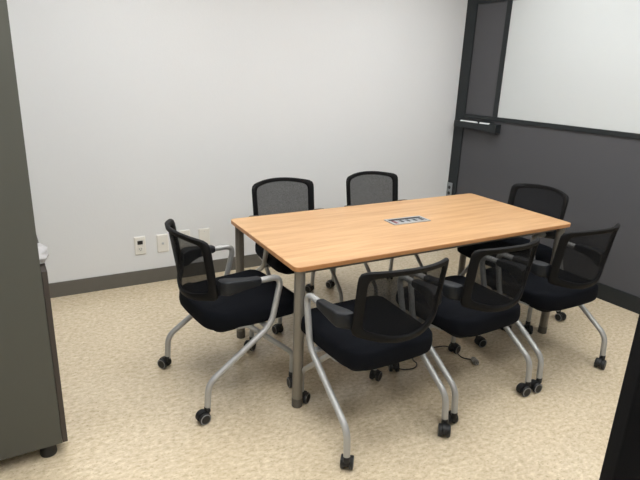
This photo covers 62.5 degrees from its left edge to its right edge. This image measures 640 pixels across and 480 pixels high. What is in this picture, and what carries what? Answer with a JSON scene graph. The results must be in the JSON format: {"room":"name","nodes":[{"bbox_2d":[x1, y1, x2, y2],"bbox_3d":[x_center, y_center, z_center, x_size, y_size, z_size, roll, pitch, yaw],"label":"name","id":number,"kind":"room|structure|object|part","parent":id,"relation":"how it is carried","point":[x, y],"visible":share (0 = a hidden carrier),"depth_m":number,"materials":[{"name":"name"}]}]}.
{"room":"meeting room","nodes":[
{"label":"meeting room","id":0,"kind":"room"},
{"bbox_2d":[7,0,467,282],"bbox_3d":[-0.367,-1.034,3.960,4.470,2.550,0.100,-8,20,-28],"label":"wall","id":1,"kind":"structure","parent":0,"point":[137,116],"depth_m":3.73,"materials":[{"name":"white paint"}]},
{"bbox_2d":[134,236,145,254],"bbox_3d":[-1.273,0.041,3.736,0.078,0.134,0.014,-8,20,-28],"label":"wall outlet","id":2,"kind":"object","parent":1,"relation":"attached to","point":[139,242],"visible":1,"depth_m":3.73,"materials":[{"name":"white plastic"}]},
{"bbox_2d":[49,254,261,297],"bbox_3d":[-0.526,0.163,4.215,3.940,0.105,0.008,-8,20,-28],"label":"baseboard","id":3,"kind":"structure","parent":1,"relation":"attached to","point":[72,287],"depth_m":3.75,"materials":[{"name":"grey plastic"}]},
{"bbox_2d":[156,234,168,252],"bbox_3d":[-1.133,0.025,3.807,0.082,0.134,0.020,-8,20,-28],"label":"wall outlet","id":4,"kind":"object","parent":1,"relation":"attached to","point":[162,239],"visible":1,"depth_m":3.81,"materials":[{"name":"white plastic"}]},
{"bbox_2d":[179,229,189,235],"bbox_3d":[-0.995,-0.010,3.882,0.082,0.130,0.010,-8,20,-28],"label":"wall outlet","id":5,"kind":"object","parent":1,"relation":"attached to","point":[186,232],"visible":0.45,"depth_m":3.87,"materials":[{"name":"white plastic"}]},
{"bbox_2d":[198,228,209,243],"bbox_3d":[-0.866,-0.026,3.951,0.084,0.128,0.010,-8,20,-28],"label":"wall outlet","id":6,"kind":"object","parent":1,"relation":"attached to","point":[204,233],"visible":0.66,"depth_m":3.94,"materials":[{"name":"white plastic"}]},
{"bbox_2d":[0,248,638,479],"bbox_3d":[0.706,0.870,2.442,4.470,0.060,4.738,-8,20,-28],"label":"floor","id":7,"kind":"structure","parent":0,"point":[128,417],"depth_m":2.54,"materials":[{"name":"beige carpet"}]},
{"bbox_2d":[0,0,67,460],"bbox_3d":[-1.365,-0.143,2.075,0.441,1.950,0.800,-8,21,-30],"label":"storage cabinet","id":8,"kind":"object","parent":7,"relation":"on","point":[32,414],"visible":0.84,"depth_m":1.91,"materials":[{"name":"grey metal"}]},
{"bbox_2d":[37,243,48,263],"bbox_3d":[-1.148,0.051,1.924,0.284,0.098,0.221,-8,20,-28],"label":"plastic bag","id":9,"kind":"object","parent":8,"relation":"in","point":[42,249],"visible":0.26,"depth_m":1.97,"materials":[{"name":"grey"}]},
{"bbox_3d":[-1.114,0.408,2.178,0.019,0.735,0.398,-8,21,-30],"label":"door","id":10,"kind":"part","parent":8,"relation":"part of","materials":[{"name":"grey"}]},
{"bbox_2d":[157,219,293,424],"bbox_3d":[-0.446,0.305,2.593,0.590,0.844,0.607,-10,22,-33],"label":"chair","id":11,"kind":"object","parent":7,"relation":"on","point":[247,298],"visible":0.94,"depth_m":2.38,"materials":[{"name":"black fabric"}]},
{"bbox_3d":[-0.618,0.092,2.381,0.096,0.284,0.378,-10,22,-33],"label":"panel","id":12,"kind":"part","parent":11,"relation":"part of","materials":[{"name":"black fabric"}]},
{"bbox_3d":[-0.612,0.095,2.387,0.134,0.329,0.436,-10,22,-33],"label":"backrest","id":13,"kind":"part","parent":11,"relation":"part of","materials":[{"name":"black plastic"}]},
{"bbox_3d":[-0.632,0.320,2.776,0.404,0.581,0.039,-10,22,-33],"label":"frame","id":14,"kind":"part","parent":11,"relation":"part of","materials":[{"name":"silver metal"}]},
{"bbox_3d":[-0.617,0.074,2.677,0.182,0.080,0.072,-10,22,-33],"label":"armrest","id":15,"kind":"part","parent":11,"relation":"part of","materials":[{"name":"black plastic"}]},
{"bbox_3d":[-0.407,0.283,2.603,0.499,0.086,0.475,-10,22,-33],"label":"seat","id":16,"kind":"part","parent":11,"relation":"part of","materials":[{"name":"black fabric"}]},
{"bbox_3d":[-0.350,0.201,2.315,0.182,0.080,0.072,-10,22,-33],"label":"armrest","id":17,"kind":"part","parent":11,"relation":"part of","materials":[{"name":"black plastic"}]},
{"bbox_3d":[-0.344,0.457,2.385,0.404,0.581,0.039,-10,22,-33],"label":"frame","id":18,"kind":"part","parent":11,"relation":"part of","materials":[{"name":"silver metal"}]},
{"bbox_3d":[-0.254,0.529,2.528,0.309,0.360,0.026,-10,22,-33],"label":"leg","id":19,"kind":"part","parent":11,"relation":"part of","materials":[{"name":"silver metal"}]},
{"bbox_2d":[249,177,342,333],"bbox_3d":[-0.151,0.075,3.331,0.604,0.844,0.600,-8,20,-28],"label":"chair","id":20,"kind":"object","parent":7,"relation":"on","point":[279,195],"visible":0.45,"depth_m":3.43,"materials":[{"name":"black fabric"}]},
{"bbox_3d":[-0.403,0.163,3.284,0.039,0.581,0.404,-8,20,-28],"label":"frame","id":21,"kind":"part","parent":20,"relation":"part of","materials":[{"name":"silver metal"}]},
{"bbox_3d":[-0.304,0.303,3.219,0.026,0.360,0.309,-8,20,-28],"label":"leg","id":22,"kind":"part","parent":20,"relation":"part of","materials":[{"name":"silver metal"}]},
{"bbox_3d":[-0.133,0.068,3.293,0.475,0.086,0.499,-8,20,-28],"label":"seat","id":23,"kind":"part","parent":20,"relation":"part of","materials":[{"name":"black fabric"}]},
{"bbox_3d":[-0.253,-0.239,3.439,0.378,0.284,0.096,-8,20,-28],"label":"panel","id":24,"kind":"part","parent":20,"relation":"part of","materials":[{"name":"black fabric"}]},
{"bbox_3d":[-0.250,-0.233,3.434,0.436,0.329,0.134,-8,20,-28],"label":"backrest","id":25,"kind":"part","parent":20,"relation":"part of","materials":[{"name":"black fabric"}]},
{"bbox_3d":[0.039,0.102,3.520,0.039,0.581,0.404,-8,20,-28],"label":"frame","id":26,"kind":"part","parent":20,"relation":"part of","materials":[{"name":"silver metal"}]},
{"bbox_3d":[0.069,0.252,3.418,0.026,0.360,0.309,-8,20,-28],"label":"leg","id":27,"kind":"part","parent":20,"relation":"part of","materials":[{"name":"silver metal"}]},
{"bbox_2d":[326,171,422,287],"bbox_3d":[0.433,-0.006,3.644,0.601,0.844,0.600,-8,20,-28],"label":"chair","id":28,"kind":"object","parent":7,"relation":"on","point":[365,187],"visible":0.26,"depth_m":3.79,"materials":[{"name":"black fabric"}]},
{"bbox_3d":[0.299,0.220,3.540,0.026,0.360,0.309,-8,20,-28],"label":"leg","id":29,"kind":"part","parent":28,"relation":"part of","materials":[{"name":"silver metal"}]},
{"bbox_3d":[0.349,-0.322,3.761,0.378,0.284,0.096,-8,20,-28],"label":"panel","id":30,"kind":"part","parent":28,"relation":"part of","materials":[{"name":"black fabric"}]},
{"bbox_3d":[0.353,-0.316,3.756,0.436,0.329,0.134,-8,20,-28],"label":"backrest","id":31,"kind":"part","parent":28,"relation":"part of","materials":[{"name":"black fabric"}]},
{"bbox_3d":[0.641,0.019,3.842,0.039,0.581,0.404,-8,20,-28],"label":"frame","id":32,"kind":"part","parent":28,"relation":"part of","materials":[{"name":"silver metal"}]},
{"bbox_3d":[0.672,0.169,3.739,0.026,0.360,0.309,-8,20,-28],"label":"leg","id":33,"kind":"part","parent":28,"relation":"part of","materials":[{"name":"silver metal"}]},
{"bbox_2d":[301,258,450,469],"bbox_3d":[0.228,0.420,2.310,0.580,0.844,0.597,-8,21,-29],"label":"chair","id":34,"kind":"object","parent":7,"relation":"on","point":[390,316],"visible":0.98,"depth_m":2.07,"materials":[{"name":"black fabric"}]},
{"bbox_3d":[-0.013,0.602,2.331,0.026,0.360,0.309,-8,21,-29],"label":"leg","id":35,"kind":"part","parent":34,"relation":"part of","materials":[{"name":"silver metal"}]},
{"bbox_3d":[0.027,0.543,2.161,0.039,0.581,0.404,-8,21,-29],"label":"frame","id":36,"kind":"part","parent":34,"relation":"part of","materials":[{"name":"silver metal"}]},
{"bbox_3d":[0.054,0.290,2.084,0.072,0.080,0.182,-8,21,-29],"label":"armrest","id":37,"kind":"part","parent":34,"relation":"part of","materials":[{"name":"black plastic"}]},
{"bbox_3d":[0.202,0.393,2.331,0.475,0.086,0.499,-8,21,-29],"label":"seat","id":38,"kind":"part","parent":34,"relation":"part of","materials":[{"name":"black fabric"}]},
{"bbox_3d":[0.339,0.239,2.045,0.436,0.329,0.134,-8,21,-29],"label":"backrest","id":39,"kind":"part","parent":34,"relation":"part of","materials":[{"name":"black fabric"}]},
{"bbox_3d":[0.343,0.238,2.038,0.378,0.284,0.096,-8,21,-29],"label":"panel","id":40,"kind":"part","parent":34,"relation":"part of","materials":[{"name":"black fabric"}]},
{"bbox_3d":[0.465,0.479,2.405,0.039,0.581,0.404,-8,21,-29],"label":"frame","id":41,"kind":"part","parent":34,"relation":"part of","materials":[{"name":"silver metal"}]},
{"bbox_2d":[231,193,570,407],"bbox_3d":[0.474,0.235,3.108,1.800,0.720,0.828,-8,20,-28],"label":"meeting table","id":42,"kind":"object","parent":7,"relation":"on","point":[305,242],"visible":0.86,"depth_m":2.83,"materials":[{"name":"brown wood"}]},
{"bbox_3d":[-0.456,0.234,3.015,0.048,0.680,0.046,7,19,15],"label":"leg","id":43,"kind":"part","parent":42,"relation":"part of","materials":[{"name":"grey metal"}]},
{"bbox_3d":[-0.097,0.447,2.399,0.048,0.680,0.046,7,19,15],"label":"leg","id":44,"kind":"part","parent":42,"relation":"part of","materials":[{"name":"grey metal"}]},
{"bbox_2d":[384,216,430,224],"bbox_3d":[0.498,-0.112,3.004,0.250,0.006,0.106,-7,20,-26],"label":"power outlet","id":45,"kind":"object","parent":42,"relation":"on","point":[413,219],"visible":1,"depth_m":3.00,"materials":[{"name":"silver metal"}]},
{"bbox_3d":[0.485,-0.070,3.009,1.710,0.035,0.708,-8,20,-28],"label":"support rail","id":46,"kind":"part","parent":42,"relation":"part of","materials":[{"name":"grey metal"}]},
{"bbox_3d":[1.047,0.027,3.818,0.048,0.680,0.046,7,19,15],"label":"leg","id":47,"kind":"part","parent":42,"relation":"part of","materials":[{"name":"grey metal"}]},
{"bbox_3d":[1.405,0.240,3.201,0.048,0.680,0.046,7,19,15],"label":"leg","id":48,"kind":"part","parent":42,"relation":"part of","materials":[{"name":"grey metal"}]},
{"bbox_2d":[400,345,478,369],"bbox_3d":[0.544,0.646,2.962,0.664,0.034,0.276,2,18,-1],"label":"loose cable","id":49,"kind":"object","parent":7,"relation":"on","point":[474,360],"visible":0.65,"depth_m":2.91,"materials":[{"name":"black plastic"}]},
{"bbox_2d":[388,237,539,423],"bbox_3d":[0.704,0.343,2.600,0.556,0.844,0.577,-9,21,-31],"label":"chair","id":50,"kind":"object","parent":7,"relation":"on","point":[486,300],"visible":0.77,"depth_m":2.36,"materials":[{"name":"black fabric"}]},
{"bbox_3d":[0.477,0.525,2.621,0.026,0.360,0.309,-9,21,-31],"label":"leg","id":51,"kind":"part","parent":50,"relation":"part of","materials":[{"name":"silver metal"}]},
{"bbox_3d":[0.522,0.466,2.453,0.039,0.581,0.404,-9,21,-31],"label":"frame","id":52,"kind":"part","parent":50,"relation":"part of","materials":[{"name":"silver metal"}]},
{"bbox_3d":[0.549,0.212,2.377,0.072,0.080,0.182,-9,21,-31],"label":"armrest","id":53,"kind":"part","parent":50,"relation":"part of","materials":[{"name":"black plastic"}]},
{"bbox_3d":[0.839,0.467,2.838,0.026,0.360,0.309,-9,21,-31],"label":"leg","id":54,"kind":"part","parent":50,"relation":"part of","materials":[{"name":"silver metal"}]},
{"bbox_3d":[0.689,0.313,2.628,0.475,0.086,0.499,-9,21,-31],"label":"seat","id":55,"kind":"part","parent":50,"relation":"part of","materials":[{"name":"black fabric"}]},
{"bbox_3d":[0.834,0.159,2.346,0.436,0.329,0.134,-9,21,-31],"label":"backrest","id":56,"kind":"part","parent":50,"relation":"part of","materials":[{"name":"black fabric"}]},
{"bbox_3d":[0.838,0.157,2.339,0.378,0.284,0.096,-9,21,-31],"label":"panel","id":57,"kind":"part","parent":50,"relation":"part of","materials":[{"name":"black fabric"}]},
{"bbox_3d":[0.951,0.397,2.710,0.039,0.581,0.404,-9,21,-31],"label":"frame","id":58,"kind":"part","parent":50,"relation":"part of","materials":[{"name":"silver metal"}]},
{"bbox_2d":[457,183,568,331],"bbox_3d":[1.242,0.082,3.461,0.581,0.844,0.626,-9,21,-30],"label":"chair","id":59,"kind":"object","parent":7,"relation":"on","point":[542,199],"visible":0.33,"depth_m":3.46,"materials":[{"name":"black fabric"}]},
{"bbox_3d":[1.055,0.212,3.647,0.309,0.360,0.026,-9,21,-30],"label":"leg","id":60,"kind":"part","parent":59,"relation":"part of","materials":[{"name":"silver metal"}]},
{"bbox_3d":[1.212,0.070,3.434,0.499,0.086,0.475,-9,21,-30],"label":"seat","id":61,"kind":"part","parent":59,"relation":"part of","materials":[{"name":"black fabric"}]},
{"bbox_3d":[1.442,-0.191,3.489,0.134,0.329,0.436,-9,21,-30],"label":"backrest","id":62,"kind":"part","parent":59,"relation":"part of","materials":[{"name":"black fabric"}]},
{"bbox_3d":[1.449,-0.196,3.491,0.096,0.284,0.378,-9,21,-30],"label":"panel","id":63,"kind":"part","parent":59,"relation":"part of","materials":[{"name":"black fabric"}]},
{"bbox_3d":[1.420,0.220,3.306,0.404,0.581,0.039,-9,21,-30],"label":"frame","id":64,"kind":"part","parent":59,"relation":"part of","materials":[{"name":"silver metal"}]},
{"bbox_3d":[1.423,-0.038,3.242,0.182,0.080,0.072,-9,21,-30],"label":"armrest","id":65,"kind":"part","parent":59,"relation":"part of","materials":[{"name":"black plastic"}]},
{"bbox_2d":[474,223,619,392],"bbox_3d":[1.218,0.268,2.887,0.583,0.844,0.577,-8,20,-28],"label":"chair","id":66,"kind":"object","parent":7,"relation":"on","point":[580,257],"visible":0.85,"depth_m":2.65,"materials":[{"name":"black fabric"}]},
{"bbox_3d":[1.038,0.386,2.755,0.039,0.581,0.404,-8,20,-28],"label":"frame","id":67,"kind":"part","parent":66,"relation":"part of","materials":[{"name":"silver metal"}]},
{"bbox_3d":[1.374,0.393,3.124,0.026,0.360,0.309,-8,20,-28],"label":"leg","id":68,"kind":"part","parent":66,"relation":"part of","materials":[{"name":"silver metal"}]},
{"bbox_3d":[1.066,0.133,2.678,0.072,0.080,0.182,-8,20,-28],"label":"armrest","id":69,"kind":"part","parent":66,"relation":"part of","materials":[{"name":"black plastic"}]},
{"bbox_3d":[1.217,0.236,2.922,0.475,0.086,0.499,-8,20,-28],"label":"seat","id":70,"kind":"part","parent":66,"relation":"part of","materials":[{"name":"black fabric"}]},
{"bbox_3d":[1.350,0.084,2.633,0.436,0.329,0.134,-8,20,-28],"label":"backrest","id":71,"kind":"part","parent":66,"relation":"part of","materials":[{"name":"black fabric"}]},
{"bbox_3d":[1.353,0.082,2.626,0.378,0.284,0.096,-8,20,-28],"label":"panel","id":72,"kind":"part","parent":66,"relation":"part of","materials":[{"name":"black fabric"}]},
{"bbox_3d":[1.481,0.325,2.991,0.039,0.581,0.404,-8,20,-28],"label":"frame","id":73,"kind":"part","parent":66,"relation":"part of","materials":[{"name":"silver metal"}]},
{"bbox_2d":[599,313,639,479],"bbox_3d":[1.123,0.458,1.196,0.950,1.520,0.350,1,18,-4],"label":"partition panel","id":74,"kind":"object","parent":7,"relation":"on","point":[621,461],"visible":1,"depth_m":1.14,"materials":[{"name":"black fabric"}]},
{"bbox_2d":[456,1,639,296],"bbox_3d":[2.495,-0.595,2.919,0.100,2.550,4.643,-9,21,-30],"label":"wall","id":75,"kind":"structure","parent":0,"point":[599,174],"depth_m":3.99,"materials":[{"name":"grey paint"}]},
{"bbox_2d":[446,182,452,195],"bbox_3d":[1.218,-0.474,4.972,0.008,0.137,0.064,-9,21,-30],"label":"outlet","id":76,"kind":"object","parent":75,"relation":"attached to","point":[449,185],"visible":0.83,"depth_m":4.97,"materials":[{"name":"grey"}]},
{"bbox_2d":[448,0,477,194],"bbox_3d":[1.267,-1.277,4.698,0.014,2.435,0.112,-9,21,-30],"label":"trim","id":77,"kind":"structure","parent":75,"relation":"attached to","point":[472,6],"depth_m":4.67,"materials":[{"name":"black metal"}]},
{"bbox_2d":[454,118,500,133],"bbox_3d":[1.350,-0.990,4.558,0.064,0.088,0.475,-9,21,-30],"label":"marker tray","id":78,"kind":"object","parent":75,"relation":"attached to","point":[492,128],"visible":1,"depth_m":4.51,"materials":[{"name":"black"}]},
{"bbox_2d":[477,0,510,3],"bbox_3d":[2.479,-1.410,2.618,0.013,0.115,4.431,-9,21,-30],"label":"trim","id":79,"kind":"structure","parent":75,"relation":"attached to","point":[479,1],"depth_m":4.31,"materials":[{"name":"black"}]},
{"bbox_2d":[492,0,511,116],"bbox_3d":[1.483,-1.457,4.289,0.012,0.895,0.045,-9,21,-30],"label":"trim","id":80,"kind":"structure","parent":75,"relation":"attached to","point":[508,2],"depth_m":4.28,"materials":[{"name":"black metal"}]},
{"bbox_2d":[464,114,639,138],"bbox_3d":[2.447,-0.489,2.917,0.013,0.033,4.431,-9,21,-30],"label":"trim","id":81,"kind":"structure","parent":75,"relation":"attached to","point":[523,122],"depth_m":3.93,"materials":[{"name":"black metal"}]},
{"bbox_2d":[496,0,639,133],"bbox_3d":[2.154,-1.094,3.245,0.018,0.895,2.540,-9,21,-30],"label":"whiteboard","id":82,"kind":"object","parent":75,"relation":"attached to","point":[566,62],"visible":1,"depth_m":3.77,"materials":[{"name":"ceramic"}]},
{"bbox_2d":[596,282,639,313],"bbox_3d":[2.381,0.556,3.307,0.012,0.115,4.543,-9,21,-30],"label":"baseboard","id":83,"kind":"structure","parent":75,"relation":"attached to","point":[630,302],"depth_m":3.72,"materials":[{"name":"black"}]}
]}

